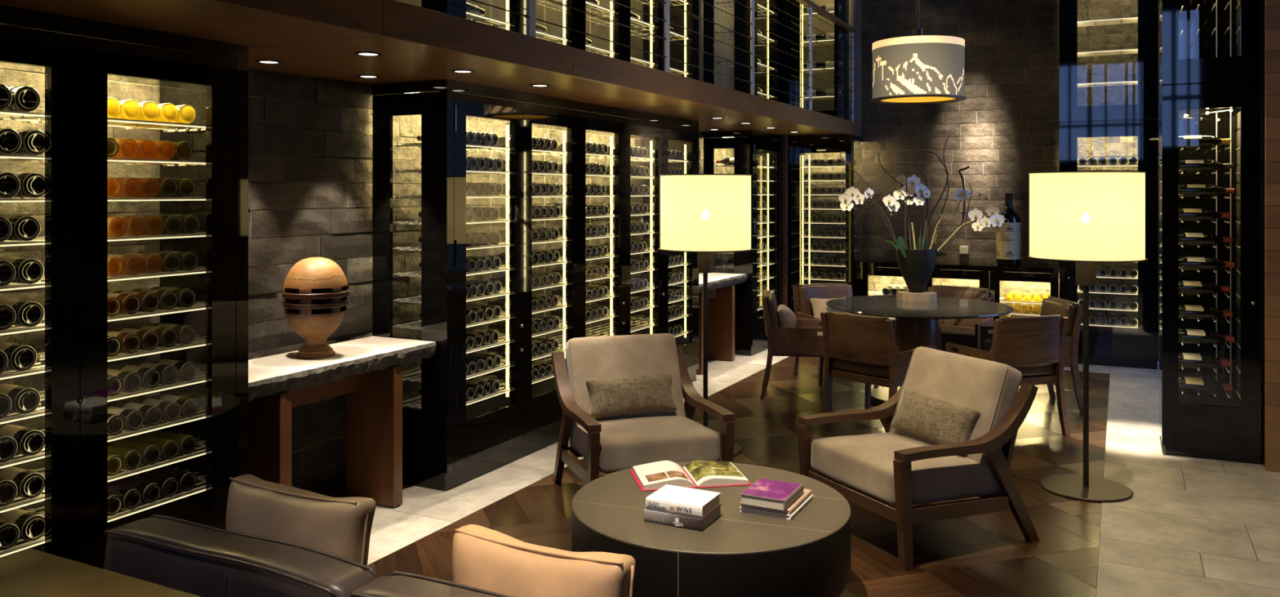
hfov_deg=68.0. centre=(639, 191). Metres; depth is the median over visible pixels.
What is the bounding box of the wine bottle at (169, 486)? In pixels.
[127,471,179,497]
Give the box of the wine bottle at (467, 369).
[420,364,468,374]
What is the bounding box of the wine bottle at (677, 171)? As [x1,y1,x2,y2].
[674,168,679,173]
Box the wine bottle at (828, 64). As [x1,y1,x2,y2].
[821,60,841,67]
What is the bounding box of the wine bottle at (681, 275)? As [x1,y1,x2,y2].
[668,271,683,280]
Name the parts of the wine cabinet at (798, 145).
panel, panel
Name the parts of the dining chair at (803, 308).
leg, arm panel, leg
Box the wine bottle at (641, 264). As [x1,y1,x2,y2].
[630,259,643,270]
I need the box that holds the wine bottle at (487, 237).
[466,231,492,244]
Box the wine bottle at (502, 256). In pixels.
[488,252,510,264]
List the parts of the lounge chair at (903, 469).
leg, rail, armrest, leg, leg, rail, armrest, rail, leg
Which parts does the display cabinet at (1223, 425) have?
panel, panel, peg rail, peg rail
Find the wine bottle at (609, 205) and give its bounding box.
[605,204,632,213]
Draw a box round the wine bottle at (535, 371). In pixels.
[508,367,538,379]
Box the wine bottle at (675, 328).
[668,324,677,334]
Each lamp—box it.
[657,173,752,457]
[871,0,966,104]
[1026,170,1147,502]
[1178,109,1232,117]
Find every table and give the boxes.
[0,548,200,596]
[248,336,436,508]
[571,461,851,596]
[696,272,747,374]
[826,294,1013,405]
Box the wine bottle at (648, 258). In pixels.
[635,256,670,265]
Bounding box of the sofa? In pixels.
[103,514,512,596]
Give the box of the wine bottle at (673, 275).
[640,272,675,282]
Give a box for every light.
[0,111,44,116]
[0,156,44,159]
[0,200,44,202]
[0,243,44,246]
[0,285,44,290]
[0,328,44,335]
[0,370,44,379]
[0,413,44,424]
[0,456,44,468]
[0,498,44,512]
[0,541,44,557]
[107,120,205,128]
[107,160,205,164]
[107,199,205,200]
[107,235,205,241]
[107,271,205,281]
[107,307,205,321]
[107,343,205,361]
[107,380,205,401]
[107,416,205,441]
[107,453,205,481]
[107,488,205,522]
[255,59,282,64]
[354,51,382,56]
[356,75,379,78]
[450,69,475,73]
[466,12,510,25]
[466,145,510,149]
[466,171,510,173]
[466,196,510,197]
[466,221,510,223]
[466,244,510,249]
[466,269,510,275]
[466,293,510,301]
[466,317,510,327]
[466,342,510,353]
[466,365,510,379]
[466,390,510,405]
[529,84,550,87]
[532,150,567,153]
[532,173,565,174]
[532,217,567,220]
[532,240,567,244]
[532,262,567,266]
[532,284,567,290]
[532,306,567,313]
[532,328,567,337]
[532,350,565,360]
[532,376,554,383]
[535,31,567,40]
[585,1,614,13]
[585,44,614,53]
[585,153,614,156]
[585,174,614,176]
[585,195,614,196]
[585,215,614,217]
[585,235,614,239]
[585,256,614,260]
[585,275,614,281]
[585,296,614,302]
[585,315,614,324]
[630,17,653,26]
[630,57,653,64]
[669,31,688,39]
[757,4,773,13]
[800,67,834,70]
[800,180,845,181]
[800,250,844,252]
[800,264,845,266]
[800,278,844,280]
[804,236,845,238]
[812,222,843,223]
[1000,301,1039,303]
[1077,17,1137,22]
[1077,48,1137,53]
[1077,80,1137,84]
[1077,164,1137,166]
[1077,291,1137,294]
[1080,324,1137,328]
[1092,308,1136,311]
[1096,276,1137,279]
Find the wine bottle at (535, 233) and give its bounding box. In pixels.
[532,229,538,241]
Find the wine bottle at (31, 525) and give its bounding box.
[0,507,44,541]
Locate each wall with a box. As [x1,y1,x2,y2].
[0,0,733,512]
[782,0,1159,361]
[1262,0,1279,471]
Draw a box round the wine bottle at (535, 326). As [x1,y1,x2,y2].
[495,320,539,333]
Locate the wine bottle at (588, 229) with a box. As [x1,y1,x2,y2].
[557,225,591,236]
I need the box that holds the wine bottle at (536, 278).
[497,274,540,287]
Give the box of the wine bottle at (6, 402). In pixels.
[0,392,12,418]
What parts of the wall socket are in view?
frame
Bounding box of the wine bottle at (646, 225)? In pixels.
[636,222,648,231]
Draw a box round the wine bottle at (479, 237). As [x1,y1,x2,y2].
[466,232,484,245]
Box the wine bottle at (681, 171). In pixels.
[678,168,683,173]
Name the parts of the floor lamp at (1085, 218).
lamp shade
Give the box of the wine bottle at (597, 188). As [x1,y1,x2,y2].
[592,184,600,195]
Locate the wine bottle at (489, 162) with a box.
[481,157,493,170]
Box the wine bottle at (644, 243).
[630,240,646,250]
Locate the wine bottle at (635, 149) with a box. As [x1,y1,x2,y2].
[631,146,638,156]
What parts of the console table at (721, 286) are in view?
leg panel, leg panel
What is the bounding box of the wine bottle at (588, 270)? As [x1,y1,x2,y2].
[551,266,591,278]
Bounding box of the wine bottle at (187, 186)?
[172,177,195,197]
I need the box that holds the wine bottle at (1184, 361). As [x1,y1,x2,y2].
[1178,354,1230,368]
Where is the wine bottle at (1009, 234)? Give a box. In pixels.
[995,193,1021,265]
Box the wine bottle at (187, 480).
[145,466,196,491]
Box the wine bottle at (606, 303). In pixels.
[595,298,633,310]
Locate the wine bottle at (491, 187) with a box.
[484,182,495,195]
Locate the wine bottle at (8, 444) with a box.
[0,434,17,462]
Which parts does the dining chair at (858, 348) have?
leg, panel, seat frame, leg, leg, arm panel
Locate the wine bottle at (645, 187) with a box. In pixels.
[640,184,648,194]
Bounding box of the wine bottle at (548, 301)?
[532,295,551,307]
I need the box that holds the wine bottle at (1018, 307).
[1013,302,1022,312]
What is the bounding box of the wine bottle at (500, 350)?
[487,344,510,357]
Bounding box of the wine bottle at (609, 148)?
[605,146,633,155]
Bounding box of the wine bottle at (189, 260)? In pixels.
[155,250,198,270]
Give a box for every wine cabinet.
[0,4,248,568]
[372,79,698,491]
[421,0,698,410]
[703,0,782,312]
[703,130,782,355]
[789,0,848,119]
[789,134,862,312]
[1059,0,1158,123]
[1059,120,1158,368]
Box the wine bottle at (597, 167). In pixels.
[592,163,600,173]
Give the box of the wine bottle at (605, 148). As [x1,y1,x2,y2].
[600,143,608,154]
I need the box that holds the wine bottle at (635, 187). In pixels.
[631,184,638,194]
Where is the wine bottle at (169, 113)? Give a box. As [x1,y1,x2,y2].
[153,102,178,122]
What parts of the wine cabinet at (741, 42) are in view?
rack rod, panel, panel, door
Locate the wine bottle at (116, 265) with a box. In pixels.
[107,256,124,276]
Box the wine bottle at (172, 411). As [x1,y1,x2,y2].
[122,397,182,422]
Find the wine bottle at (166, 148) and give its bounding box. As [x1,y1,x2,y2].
[150,140,175,159]
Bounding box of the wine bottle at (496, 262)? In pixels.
[469,255,501,269]
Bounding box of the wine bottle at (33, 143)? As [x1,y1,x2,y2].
[11,129,44,155]
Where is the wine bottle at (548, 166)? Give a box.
[542,160,552,172]
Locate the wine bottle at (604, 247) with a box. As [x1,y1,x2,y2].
[585,244,607,255]
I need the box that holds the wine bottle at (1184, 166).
[1178,160,1232,172]
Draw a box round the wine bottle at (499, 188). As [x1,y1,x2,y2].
[493,182,502,195]
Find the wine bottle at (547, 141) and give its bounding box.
[542,137,551,150]
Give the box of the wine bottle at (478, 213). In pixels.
[466,207,483,220]
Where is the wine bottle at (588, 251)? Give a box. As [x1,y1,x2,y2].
[551,246,591,257]
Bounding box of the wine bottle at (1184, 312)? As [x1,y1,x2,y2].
[1178,306,1232,319]
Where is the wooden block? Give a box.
[896,289,937,302]
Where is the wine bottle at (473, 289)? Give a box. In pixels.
[466,284,477,297]
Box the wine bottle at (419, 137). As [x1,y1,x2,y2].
[417,135,421,141]
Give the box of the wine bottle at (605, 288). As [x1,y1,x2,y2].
[585,284,608,296]
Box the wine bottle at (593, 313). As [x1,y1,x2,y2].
[556,307,596,319]
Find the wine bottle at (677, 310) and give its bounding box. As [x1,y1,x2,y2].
[668,306,679,316]
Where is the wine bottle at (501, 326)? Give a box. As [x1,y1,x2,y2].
[488,321,510,333]
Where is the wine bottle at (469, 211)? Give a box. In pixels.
[466,208,474,221]
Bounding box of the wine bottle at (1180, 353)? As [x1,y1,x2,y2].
[1178,351,1228,361]
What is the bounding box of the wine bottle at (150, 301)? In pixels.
[112,289,159,311]
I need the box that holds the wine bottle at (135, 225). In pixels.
[107,215,146,235]
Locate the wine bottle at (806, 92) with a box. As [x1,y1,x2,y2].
[803,88,821,97]
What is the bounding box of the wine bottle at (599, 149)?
[595,142,602,153]
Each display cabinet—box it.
[1159,0,1262,92]
[1159,81,1262,464]
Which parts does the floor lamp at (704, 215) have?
lamp shade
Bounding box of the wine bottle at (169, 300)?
[131,288,178,310]
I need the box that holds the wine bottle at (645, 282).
[630,277,647,288]
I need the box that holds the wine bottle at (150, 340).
[111,327,159,350]
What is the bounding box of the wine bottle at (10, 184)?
[0,172,20,198]
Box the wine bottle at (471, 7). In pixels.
[466,1,484,18]
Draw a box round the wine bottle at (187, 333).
[147,322,195,344]
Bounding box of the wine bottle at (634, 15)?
[630,10,640,22]
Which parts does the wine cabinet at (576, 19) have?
panel, door, rack rod, door, rack rod, door, door, panel, door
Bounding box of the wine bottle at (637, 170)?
[632,165,639,175]
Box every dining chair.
[760,289,833,400]
[791,283,858,386]
[819,311,936,432]
[927,285,995,351]
[945,314,1070,435]
[979,296,1083,413]
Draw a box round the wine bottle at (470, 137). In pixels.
[466,130,475,144]
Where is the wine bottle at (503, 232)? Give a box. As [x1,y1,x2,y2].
[497,229,510,241]
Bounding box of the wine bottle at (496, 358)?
[466,352,501,367]
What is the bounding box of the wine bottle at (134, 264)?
[107,253,144,275]
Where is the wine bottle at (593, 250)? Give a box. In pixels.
[557,246,596,257]
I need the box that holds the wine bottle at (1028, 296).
[1023,292,1033,301]
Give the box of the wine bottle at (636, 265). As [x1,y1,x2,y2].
[601,260,639,271]
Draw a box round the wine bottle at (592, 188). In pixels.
[586,183,595,195]
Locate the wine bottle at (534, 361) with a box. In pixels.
[532,360,553,373]
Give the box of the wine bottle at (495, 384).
[466,377,500,392]
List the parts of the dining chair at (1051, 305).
arm panel, seat frame, leg, arm panel, leg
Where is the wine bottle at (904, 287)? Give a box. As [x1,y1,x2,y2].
[898,286,907,290]
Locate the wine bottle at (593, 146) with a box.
[557,142,597,153]
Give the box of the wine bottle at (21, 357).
[0,342,37,371]
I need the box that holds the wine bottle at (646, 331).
[634,327,669,333]
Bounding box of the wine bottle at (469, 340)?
[466,335,474,349]
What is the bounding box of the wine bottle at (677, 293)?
[668,289,679,299]
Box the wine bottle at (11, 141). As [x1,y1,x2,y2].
[0,128,22,154]
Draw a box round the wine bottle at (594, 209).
[589,204,597,215]
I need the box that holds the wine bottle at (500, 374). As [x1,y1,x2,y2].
[487,368,510,380]
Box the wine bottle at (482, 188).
[475,182,487,195]
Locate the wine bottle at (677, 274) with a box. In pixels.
[668,272,679,281]
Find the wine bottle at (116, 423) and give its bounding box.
[107,413,124,435]
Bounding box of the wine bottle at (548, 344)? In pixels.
[532,339,552,352]
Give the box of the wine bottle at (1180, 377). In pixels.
[1178,376,1231,386]
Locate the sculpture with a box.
[281,257,349,358]
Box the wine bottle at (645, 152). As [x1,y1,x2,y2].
[641,147,647,156]
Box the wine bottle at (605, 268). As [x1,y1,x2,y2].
[585,264,608,275]
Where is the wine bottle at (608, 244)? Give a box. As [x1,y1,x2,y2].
[602,241,632,252]
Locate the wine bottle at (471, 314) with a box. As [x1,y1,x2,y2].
[466,309,476,323]
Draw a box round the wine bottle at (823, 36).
[820,31,841,39]
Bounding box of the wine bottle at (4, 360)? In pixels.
[0,349,8,373]
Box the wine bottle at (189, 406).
[139,393,199,417]
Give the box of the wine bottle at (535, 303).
[494,297,537,311]
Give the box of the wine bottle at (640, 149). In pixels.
[635,146,643,156]
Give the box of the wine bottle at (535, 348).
[494,342,538,356]
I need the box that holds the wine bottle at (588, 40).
[565,34,591,47]
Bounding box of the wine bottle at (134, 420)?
[107,405,144,431]
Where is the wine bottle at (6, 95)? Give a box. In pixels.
[0,83,12,109]
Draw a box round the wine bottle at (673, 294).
[640,289,675,300]
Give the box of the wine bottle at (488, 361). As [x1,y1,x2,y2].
[466,354,493,369]
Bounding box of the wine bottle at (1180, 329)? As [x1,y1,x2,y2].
[1178,328,1232,337]
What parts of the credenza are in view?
door, door, door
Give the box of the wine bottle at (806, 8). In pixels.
[803,5,820,13]
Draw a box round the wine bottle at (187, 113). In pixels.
[171,104,195,123]
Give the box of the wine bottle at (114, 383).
[107,374,122,396]
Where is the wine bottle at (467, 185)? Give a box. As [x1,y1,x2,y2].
[466,182,469,195]
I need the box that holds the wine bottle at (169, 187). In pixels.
[152,177,178,197]
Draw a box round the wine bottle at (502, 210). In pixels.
[498,206,533,217]
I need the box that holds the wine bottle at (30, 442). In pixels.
[0,423,44,455]
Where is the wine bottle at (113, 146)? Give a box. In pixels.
[107,137,118,157]
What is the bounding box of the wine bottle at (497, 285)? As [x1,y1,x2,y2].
[468,279,502,293]
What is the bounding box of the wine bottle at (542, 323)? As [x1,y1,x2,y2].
[503,319,546,332]
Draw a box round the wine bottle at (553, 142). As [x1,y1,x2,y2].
[548,138,557,150]
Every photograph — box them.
[644,471,668,481]
[666,470,688,479]
[684,459,743,480]
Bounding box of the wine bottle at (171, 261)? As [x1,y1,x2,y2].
[135,251,181,271]
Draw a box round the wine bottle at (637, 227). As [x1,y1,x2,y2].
[631,222,639,232]
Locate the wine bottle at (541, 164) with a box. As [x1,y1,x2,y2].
[535,160,545,172]
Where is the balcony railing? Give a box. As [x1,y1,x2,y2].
[471,0,856,120]
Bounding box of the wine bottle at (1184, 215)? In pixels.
[1178,208,1231,221]
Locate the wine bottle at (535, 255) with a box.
[496,251,538,264]
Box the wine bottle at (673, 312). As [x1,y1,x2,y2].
[640,307,675,317]
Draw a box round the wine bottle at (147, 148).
[130,138,157,159]
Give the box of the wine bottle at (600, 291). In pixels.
[585,285,603,297]
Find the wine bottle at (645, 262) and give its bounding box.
[631,259,648,269]
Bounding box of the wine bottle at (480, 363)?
[466,357,484,372]
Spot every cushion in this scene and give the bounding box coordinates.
[103,516,373,596]
[223,475,376,571]
[352,575,496,596]
[453,524,639,596]
[565,333,684,425]
[569,414,719,474]
[585,373,676,417]
[776,304,796,327]
[809,297,848,318]
[810,432,1001,504]
[832,359,888,377]
[889,346,1022,466]
[890,387,979,444]
[940,324,974,344]
[984,337,992,351]
[1016,364,1054,377]
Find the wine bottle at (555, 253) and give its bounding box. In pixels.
[532,249,559,262]
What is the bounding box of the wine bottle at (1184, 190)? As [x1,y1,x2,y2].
[1178,184,1234,196]
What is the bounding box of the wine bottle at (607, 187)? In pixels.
[604,184,633,194]
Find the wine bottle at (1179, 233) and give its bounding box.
[1178,232,1231,237]
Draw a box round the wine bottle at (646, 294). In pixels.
[635,291,671,301]
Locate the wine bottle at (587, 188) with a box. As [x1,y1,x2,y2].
[559,183,589,195]
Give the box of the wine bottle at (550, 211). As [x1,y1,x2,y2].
[543,205,554,217]
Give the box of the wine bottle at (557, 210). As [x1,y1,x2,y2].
[551,205,560,217]
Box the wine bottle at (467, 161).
[420,157,468,168]
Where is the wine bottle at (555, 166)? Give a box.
[548,161,558,173]
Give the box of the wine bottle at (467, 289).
[466,286,468,297]
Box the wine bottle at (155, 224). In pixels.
[128,214,164,235]
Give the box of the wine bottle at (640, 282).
[630,279,643,288]
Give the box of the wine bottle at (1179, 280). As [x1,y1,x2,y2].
[1178,280,1228,287]
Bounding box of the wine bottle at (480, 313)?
[466,307,484,321]
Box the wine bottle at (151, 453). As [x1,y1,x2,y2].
[107,439,161,465]
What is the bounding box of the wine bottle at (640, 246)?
[631,241,643,251]
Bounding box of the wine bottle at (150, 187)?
[133,177,159,197]
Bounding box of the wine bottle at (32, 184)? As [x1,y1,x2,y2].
[11,172,44,197]
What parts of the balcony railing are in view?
post, post, post, post, handrail, post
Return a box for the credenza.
[851,257,1059,351]
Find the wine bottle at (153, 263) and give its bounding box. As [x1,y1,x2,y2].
[116,252,163,273]
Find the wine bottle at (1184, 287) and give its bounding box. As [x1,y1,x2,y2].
[1178,281,1231,295]
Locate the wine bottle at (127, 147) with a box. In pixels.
[111,137,137,158]
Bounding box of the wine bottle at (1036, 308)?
[1031,303,1040,313]
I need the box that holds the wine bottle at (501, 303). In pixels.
[487,298,510,311]
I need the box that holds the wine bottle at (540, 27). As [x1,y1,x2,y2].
[535,22,546,34]
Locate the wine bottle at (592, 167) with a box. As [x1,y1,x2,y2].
[587,163,595,173]
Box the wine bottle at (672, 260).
[639,255,674,265]
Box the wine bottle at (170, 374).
[130,361,179,384]
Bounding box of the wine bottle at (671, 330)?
[649,325,673,334]
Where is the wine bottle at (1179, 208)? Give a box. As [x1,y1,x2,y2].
[1178,208,1227,213]
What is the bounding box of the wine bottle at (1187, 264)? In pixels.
[1178,257,1234,271]
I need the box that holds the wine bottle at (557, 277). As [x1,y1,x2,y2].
[532,271,560,284]
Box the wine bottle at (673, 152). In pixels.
[669,150,675,159]
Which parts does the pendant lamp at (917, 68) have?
suspension rod, lamp shade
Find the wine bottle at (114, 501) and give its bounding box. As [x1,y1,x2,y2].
[107,492,122,515]
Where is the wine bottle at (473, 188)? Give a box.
[466,182,478,195]
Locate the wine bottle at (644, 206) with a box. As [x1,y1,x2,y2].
[634,203,647,213]
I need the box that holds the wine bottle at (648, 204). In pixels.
[644,203,653,212]
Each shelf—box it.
[0,110,44,120]
[0,154,44,160]
[0,197,44,202]
[0,239,44,244]
[0,280,44,288]
[0,323,44,333]
[0,362,44,377]
[0,403,44,422]
[0,448,44,466]
[0,489,44,511]
[0,536,44,555]
[15,117,205,132]
[19,196,205,201]
[25,466,205,520]
[26,157,205,165]
[29,436,205,480]
[34,231,205,239]
[36,333,205,360]
[38,368,205,400]
[39,403,205,440]
[40,265,205,280]
[42,299,205,319]
[392,142,510,150]
[392,168,510,173]
[392,195,510,198]
[392,219,510,224]
[392,243,510,250]
[392,266,510,276]
[392,291,510,303]
[392,315,510,329]
[402,362,510,382]
[402,386,510,408]
[466,10,510,26]
[466,338,510,352]
[473,148,567,154]
[473,172,567,175]
[484,373,554,386]
[486,195,567,197]
[489,346,565,362]
[492,325,567,338]
[497,217,567,220]
[498,26,567,41]
[499,238,567,244]
[499,260,567,267]
[500,281,567,291]
[500,303,567,315]
[532,152,614,156]
[532,173,614,177]
[535,0,614,14]
[548,333,614,346]
[552,314,614,325]
[554,40,614,54]
[556,293,614,304]
[558,194,614,195]
[558,214,614,217]
[558,234,614,239]
[558,254,614,261]
[560,274,614,282]
[585,13,653,30]
[585,155,653,159]
[585,320,653,334]
[596,175,653,177]
[603,53,653,65]
[603,194,653,196]
[606,249,653,255]
[607,213,653,215]
[607,231,653,235]
[607,304,653,315]
[608,267,653,275]
[608,286,653,294]
[630,26,688,42]
[630,312,688,323]
[631,159,688,162]
[631,329,688,336]
[635,0,688,8]
[644,64,688,75]
[647,279,688,287]
[647,296,688,305]
[648,262,688,268]
[715,0,773,15]
[715,30,773,43]
[715,60,773,71]
[715,164,773,168]
[715,248,773,253]
[715,262,773,268]
[757,91,773,97]
[757,275,773,280]
[800,10,834,20]
[800,39,834,47]
[800,66,834,73]
[800,95,834,101]
[800,165,857,168]
[800,179,855,181]
[800,193,839,195]
[800,207,855,209]
[800,221,857,223]
[800,234,857,237]
[800,248,857,252]
[800,262,845,266]
[800,275,845,280]
[868,290,891,295]
[1000,297,1042,303]
[1010,310,1040,315]
[1077,16,1137,26]
[1077,48,1137,57]
[1077,80,1137,87]
[1077,164,1137,167]
[1077,287,1137,293]
[1080,320,1137,327]
[1088,304,1137,311]
[1096,273,1137,278]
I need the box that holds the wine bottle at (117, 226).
[107,216,126,236]
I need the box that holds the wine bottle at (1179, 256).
[1178,256,1232,262]
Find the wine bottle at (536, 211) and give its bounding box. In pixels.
[532,206,540,217]
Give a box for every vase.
[284,308,346,358]
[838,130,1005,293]
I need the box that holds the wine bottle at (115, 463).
[107,453,123,475]
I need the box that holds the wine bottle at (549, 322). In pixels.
[532,317,553,330]
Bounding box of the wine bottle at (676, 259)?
[668,255,678,264]
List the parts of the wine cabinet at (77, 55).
door, door, panel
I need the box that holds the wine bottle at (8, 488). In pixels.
[0,477,17,506]
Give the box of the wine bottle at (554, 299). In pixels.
[532,293,558,306]
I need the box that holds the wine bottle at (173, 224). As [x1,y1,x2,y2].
[140,214,182,234]
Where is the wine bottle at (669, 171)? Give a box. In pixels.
[645,167,671,176]
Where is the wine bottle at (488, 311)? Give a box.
[466,305,493,319]
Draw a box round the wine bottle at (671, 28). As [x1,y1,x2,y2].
[652,22,673,34]
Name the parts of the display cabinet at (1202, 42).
panel, panel, peg rail, peg rail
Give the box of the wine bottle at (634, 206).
[631,204,637,213]
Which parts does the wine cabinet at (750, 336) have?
rack rod, panel, panel, door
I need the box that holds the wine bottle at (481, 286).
[466,282,485,296]
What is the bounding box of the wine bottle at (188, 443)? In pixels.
[140,430,197,454]
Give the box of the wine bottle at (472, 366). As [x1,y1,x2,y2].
[466,360,476,374]
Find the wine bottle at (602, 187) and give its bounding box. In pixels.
[598,184,605,195]
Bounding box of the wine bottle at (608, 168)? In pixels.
[604,165,634,175]
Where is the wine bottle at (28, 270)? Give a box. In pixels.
[0,256,44,284]
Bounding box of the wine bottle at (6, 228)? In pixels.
[0,216,12,242]
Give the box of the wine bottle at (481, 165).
[475,157,485,170]
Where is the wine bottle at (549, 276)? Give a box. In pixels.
[532,272,553,284]
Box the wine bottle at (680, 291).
[648,288,682,297]
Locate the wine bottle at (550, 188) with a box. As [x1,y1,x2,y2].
[544,183,554,195]
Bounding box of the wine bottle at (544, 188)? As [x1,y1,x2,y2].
[538,183,546,195]
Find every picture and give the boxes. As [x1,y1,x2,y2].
[670,506,674,512]
[872,53,964,95]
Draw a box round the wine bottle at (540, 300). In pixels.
[532,297,544,309]
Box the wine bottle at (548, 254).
[532,250,553,262]
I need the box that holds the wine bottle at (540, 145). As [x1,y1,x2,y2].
[534,137,544,149]
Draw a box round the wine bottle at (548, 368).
[532,361,552,375]
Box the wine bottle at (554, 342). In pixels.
[532,337,558,351]
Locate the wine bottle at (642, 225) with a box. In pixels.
[630,222,644,232]
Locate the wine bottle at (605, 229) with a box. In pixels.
[585,224,608,235]
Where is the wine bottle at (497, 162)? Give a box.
[491,158,502,170]
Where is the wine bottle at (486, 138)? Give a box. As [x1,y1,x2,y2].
[479,132,491,145]
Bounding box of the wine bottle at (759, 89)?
[757,86,763,93]
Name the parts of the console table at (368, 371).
leg panel, leg panel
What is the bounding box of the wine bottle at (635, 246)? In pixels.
[600,241,638,252]
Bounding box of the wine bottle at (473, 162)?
[466,156,477,169]
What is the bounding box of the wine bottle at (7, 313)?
[0,303,16,330]
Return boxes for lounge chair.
[551,333,735,484]
[797,346,1039,571]
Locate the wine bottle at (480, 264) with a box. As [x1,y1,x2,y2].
[466,257,484,271]
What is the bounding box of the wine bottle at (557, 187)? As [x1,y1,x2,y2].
[551,183,560,195]
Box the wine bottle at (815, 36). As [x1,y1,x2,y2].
[803,33,821,40]
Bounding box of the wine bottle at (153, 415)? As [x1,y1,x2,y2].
[107,401,163,426]
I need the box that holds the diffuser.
[882,96,955,102]
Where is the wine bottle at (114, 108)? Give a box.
[107,97,121,118]
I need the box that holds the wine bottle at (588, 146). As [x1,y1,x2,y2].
[555,142,591,152]
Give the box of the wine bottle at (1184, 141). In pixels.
[1178,135,1231,147]
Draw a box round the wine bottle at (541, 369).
[532,364,545,377]
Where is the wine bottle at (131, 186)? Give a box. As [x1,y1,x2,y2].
[113,177,141,197]
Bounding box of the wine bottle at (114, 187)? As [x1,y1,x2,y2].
[107,177,121,197]
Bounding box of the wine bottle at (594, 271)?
[558,266,597,277]
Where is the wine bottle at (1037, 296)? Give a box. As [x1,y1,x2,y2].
[1032,292,1042,302]
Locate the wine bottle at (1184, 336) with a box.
[1178,330,1234,344]
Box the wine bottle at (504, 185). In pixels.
[501,183,533,195]
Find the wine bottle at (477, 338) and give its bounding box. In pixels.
[466,333,482,346]
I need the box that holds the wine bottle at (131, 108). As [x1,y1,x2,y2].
[111,99,141,119]
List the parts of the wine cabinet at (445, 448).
panel, door, rack rod, rack rod, door, rack rod, door, door, panel, door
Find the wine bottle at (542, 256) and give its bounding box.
[532,251,546,263]
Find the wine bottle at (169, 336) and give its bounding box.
[130,324,178,346]
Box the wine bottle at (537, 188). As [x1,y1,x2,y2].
[532,182,541,195]
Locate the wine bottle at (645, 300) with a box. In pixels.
[613,296,648,306]
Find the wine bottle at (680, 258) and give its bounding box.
[668,254,682,263]
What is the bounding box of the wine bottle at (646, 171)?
[643,166,648,175]
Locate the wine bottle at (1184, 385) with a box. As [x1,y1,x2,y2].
[1178,378,1232,393]
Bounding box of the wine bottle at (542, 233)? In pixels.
[532,228,546,240]
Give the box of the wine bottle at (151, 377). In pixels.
[107,364,161,388]
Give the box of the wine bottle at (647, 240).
[641,238,653,247]
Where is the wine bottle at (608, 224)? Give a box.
[604,222,634,233]
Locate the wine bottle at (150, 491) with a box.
[107,476,160,503]
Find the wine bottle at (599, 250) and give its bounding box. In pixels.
[585,245,602,256]
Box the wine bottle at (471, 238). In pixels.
[466,233,475,246]
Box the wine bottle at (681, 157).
[679,151,683,159]
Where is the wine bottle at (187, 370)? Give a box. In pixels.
[147,358,196,381]
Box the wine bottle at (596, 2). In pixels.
[585,0,599,8]
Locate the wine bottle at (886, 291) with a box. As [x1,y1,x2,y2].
[882,285,893,294]
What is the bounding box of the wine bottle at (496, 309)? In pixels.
[467,303,501,318]
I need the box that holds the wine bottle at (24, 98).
[0,85,40,111]
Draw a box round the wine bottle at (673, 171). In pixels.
[669,167,675,173]
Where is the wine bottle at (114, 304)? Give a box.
[107,296,121,316]
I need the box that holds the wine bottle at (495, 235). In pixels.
[470,231,500,244]
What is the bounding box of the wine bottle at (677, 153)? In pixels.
[674,150,679,159]
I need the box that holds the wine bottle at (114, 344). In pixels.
[107,335,121,356]
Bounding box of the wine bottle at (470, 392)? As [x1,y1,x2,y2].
[466,386,475,400]
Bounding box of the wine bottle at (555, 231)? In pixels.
[538,227,559,239]
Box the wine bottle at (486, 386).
[466,379,491,395]
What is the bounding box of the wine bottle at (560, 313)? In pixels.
[550,308,591,320]
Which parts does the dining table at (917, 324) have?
plate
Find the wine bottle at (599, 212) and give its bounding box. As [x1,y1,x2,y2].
[595,204,602,215]
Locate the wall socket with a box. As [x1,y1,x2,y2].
[960,245,968,253]
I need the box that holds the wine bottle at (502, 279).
[489,275,533,287]
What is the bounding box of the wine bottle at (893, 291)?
[890,286,900,294]
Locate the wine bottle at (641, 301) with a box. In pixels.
[630,297,643,307]
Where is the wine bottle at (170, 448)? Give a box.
[120,434,179,459]
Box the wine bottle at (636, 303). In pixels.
[601,297,639,309]
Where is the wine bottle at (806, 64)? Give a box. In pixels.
[803,61,821,68]
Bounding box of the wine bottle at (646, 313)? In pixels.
[635,308,671,319]
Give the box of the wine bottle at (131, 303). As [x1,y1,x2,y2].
[107,292,141,314]
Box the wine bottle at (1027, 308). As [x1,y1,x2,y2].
[1022,303,1032,313]
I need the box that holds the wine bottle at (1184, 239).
[1178,233,1232,245]
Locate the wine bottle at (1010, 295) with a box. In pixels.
[1004,291,1015,300]
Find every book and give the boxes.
[629,459,751,490]
[644,504,721,531]
[645,484,720,518]
[739,488,812,514]
[739,493,813,519]
[740,477,804,510]
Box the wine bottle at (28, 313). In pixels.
[0,298,44,327]
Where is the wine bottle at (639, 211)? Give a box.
[630,203,642,213]
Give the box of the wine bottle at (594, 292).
[557,287,597,298]
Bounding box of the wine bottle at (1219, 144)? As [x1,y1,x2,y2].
[1178,143,1228,148]
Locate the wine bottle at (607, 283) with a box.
[596,280,634,291]
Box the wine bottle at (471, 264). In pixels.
[466,258,475,272]
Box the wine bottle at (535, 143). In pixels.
[532,137,537,148]
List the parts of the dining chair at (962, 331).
seat frame, arm panel, leg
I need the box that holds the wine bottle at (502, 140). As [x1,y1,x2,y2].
[496,137,510,146]
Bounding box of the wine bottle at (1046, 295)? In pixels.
[1042,293,1050,299]
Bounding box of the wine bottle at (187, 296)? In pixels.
[149,286,195,307]
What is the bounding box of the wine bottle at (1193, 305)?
[1178,304,1231,311]
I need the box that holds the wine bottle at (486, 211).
[479,207,491,220]
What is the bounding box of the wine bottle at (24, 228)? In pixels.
[0,214,40,240]
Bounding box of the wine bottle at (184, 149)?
[168,141,193,159]
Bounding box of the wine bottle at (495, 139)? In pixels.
[488,133,498,146]
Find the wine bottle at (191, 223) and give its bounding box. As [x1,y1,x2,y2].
[167,214,199,233]

